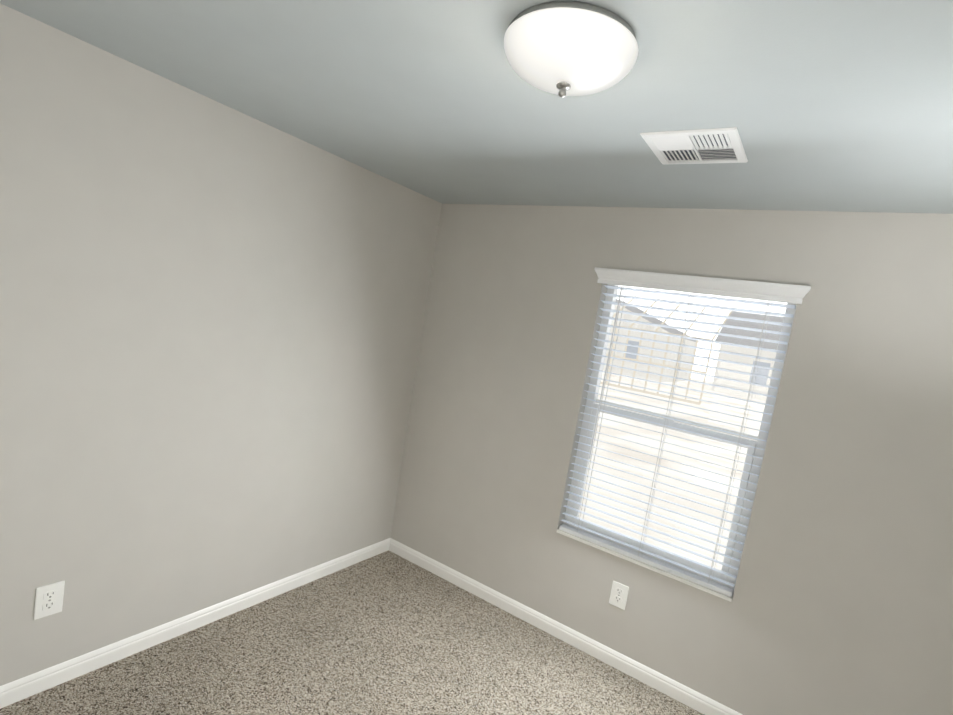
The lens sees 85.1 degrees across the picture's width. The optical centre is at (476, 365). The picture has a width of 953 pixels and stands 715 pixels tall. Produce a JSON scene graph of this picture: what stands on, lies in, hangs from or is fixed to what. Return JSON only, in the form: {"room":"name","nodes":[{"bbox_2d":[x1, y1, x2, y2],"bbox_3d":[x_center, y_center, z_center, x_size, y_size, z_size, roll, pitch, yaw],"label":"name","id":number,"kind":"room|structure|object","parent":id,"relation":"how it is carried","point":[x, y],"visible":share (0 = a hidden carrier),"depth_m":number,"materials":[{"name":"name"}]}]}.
{"room":"empty bedroom","nodes":[
{"label":"empty bedroom","id":0,"kind":"room"},
{"bbox_2d":[0,3,441,685],"bbox_3d":[-1.382,0.075,2.279,0.140,2.440,3.530,13,6,33],"label":"wall","id":1,"kind":"structure","parent":0,"point":[212,313],"depth_m":2.24,"materials":[{"name":"beige paint"}]},
{"bbox_2d":[34,581,64,619],"bbox_3d":[-1.657,0.910,2.014,0.007,0.131,0.090,13,6,33],"label":"outlet","id":2,"kind":"object","parent":1,"relation":"attached to","point":[48,599],"visible":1,"depth_m":2.01,"materials":[{"name":"white plastic"}]},
{"bbox_2d":[0,538,391,708],"bbox_3d":[-1.513,1.246,2.339,0.013,0.084,3.180,13,6,33],"label":"baseboard","id":3,"kind":"structure","parent":1,"relation":"attached to","point":[36,683],"depth_m":2.42,"materials":[{"name":"white wood"}]},
{"bbox_2d":[0,550,703,714],"bbox_3d":[-0.180,1.641,1.459,3.580,0.100,3.530,13,6,33],"label":"floor","id":4,"kind":"structure","parent":0,"point":[388,632],"depth_m":2.52,"materials":[{"name":"carpet"}]},
{"bbox_2d":[0,0,952,213],"bbox_3d":[0.233,-0.855,1.230,3.580,0.100,3.530,13,6,33],"label":"ceiling","id":5,"kind":"structure","parent":0,"point":[836,105],"depth_m":1.62,"materials":[{"name":"paint"}]},
{"bbox_2d":[504,1,638,97],"bbox_3d":[0.224,-0.740,1.294,0.332,0.140,0.332,13,6,33],"label":"ceiling light","id":6,"kind":"object","parent":5,"relation":"attached to","point":[562,49],"visible":1,"depth_m":1.20,"materials":[{"name":"white glass"}]},
{"bbox_2d":[640,127,747,164],"bbox_3d":[0.771,-0.765,1.832,0.305,0.009,0.305,13,6,33],"label":"ceiling vent","id":7,"kind":"object","parent":5,"relation":"in","point":[709,146],"visible":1,"depth_m":1.81,"materials":[{"name":"white metal"}]},
{"bbox_2d":[390,204,952,714],"bbox_3d":[0.960,0.418,2.759,3.300,2.440,0.140,13,6,33],"label":"wall","id":8,"kind":"structure","parent":0,"point":[840,602],"depth_m":2.44,"materials":[{"name":"beige paint"}]},
{"bbox_2d":[388,539,742,714],"bbox_3d":[0.726,1.574,2.801,3.300,0.084,0.013,13,6,33],"label":"baseboard","id":9,"kind":"structure","parent":8,"relation":"attached to","point":[699,702],"depth_m":2.92,"materials":[{"name":"white wood"}]},
{"bbox_2d":[609,580,628,609],"bbox_3d":[0.764,1.233,2.786,0.090,0.131,0.007,13,6,33],"label":"outlet","id":10,"kind":"object","parent":8,"relation":"attached to","point":[619,595],"visible":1,"depth_m":2.78,"materials":[{"name":"white plastic"}]},
{"bbox_2d":[557,529,733,601],"bbox_3d":[0.865,1.040,2.772,0.929,0.017,0.088,13,6,33],"label":"window sill","id":11,"kind":"structure","parent":8,"relation":"attached to","point":[663,572],"depth_m":2.70,"materials":[{"name":"white wood"}]},
{"bbox_2d":[563,284,796,591],"bbox_3d":[1.025,0.304,2.763,0.930,1.515,0.062,13,6,33],"label":"window","id":12,"kind":"structure","parent":8,"relation":"in","point":[752,460],"depth_m":2.71,"materials":[{"name":"clear glass"}]},
{"bbox_2d":[559,267,810,596],"bbox_3d":[0.972,0.293,2.685,1.015,1.502,0.102,13,6,33],"label":"window blind slats","id":13,"kind":"object","parent":8,"relation":"attached to","point":[777,292],"visible":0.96,"depth_m":2.65,"materials":[{"name":"white plastic"}]},
{"label":"outside","id":14,"kind":"structure","parent":0,"visible":0},
{"bbox_2d":[579,372,765,569],"bbox_3d":[11.871,1.989,22.767,60.000,0.100,44.400,13,6,33],"label":"ground","id":15,"kind":"structure","parent":14,"point":[691,461],"depth_m":9.11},
{"bbox_2d":[603,299,701,381],"bbox_3d":[9.456,-2.437,37.859,11.700,5.100,8.700,13,6,33],"label":"house","id":16,"kind":"structure","parent":15,"relation":"on","point":[657,370],"depth_m":32.79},
{"bbox_2d":[600,295,734,404],"bbox_3d":[7.190,-1.293,24.716,8.060,4.478,3.845,13,6,33],"label":"framing","id":17,"kind":"object","parent":15,"relation":"on","point":[663,364],"depth_m":22.35,"materials":[{"name":"beige wood"}]},
{"bbox_2d":[712,311,783,400],"bbox_3d":[22.036,0.086,31.910,12.700,5.300,8.700,13,6,33],"label":"house","id":18,"kind":"structure","parent":15,"relation":"on","point":[767,372],"depth_m":31.42,"materials":[{"name":"white"}]},
{"bbox_2d":[616,285,786,381],"bbox_3d":[25.689,-10.324,39.388,80.000,35.000,0.200,13,6,33],"label":"sky","id":19,"kind":"structure","parent":14,"point":[700,318],"depth_m":43.68,"materials":[{"name":"white"}]}
]}

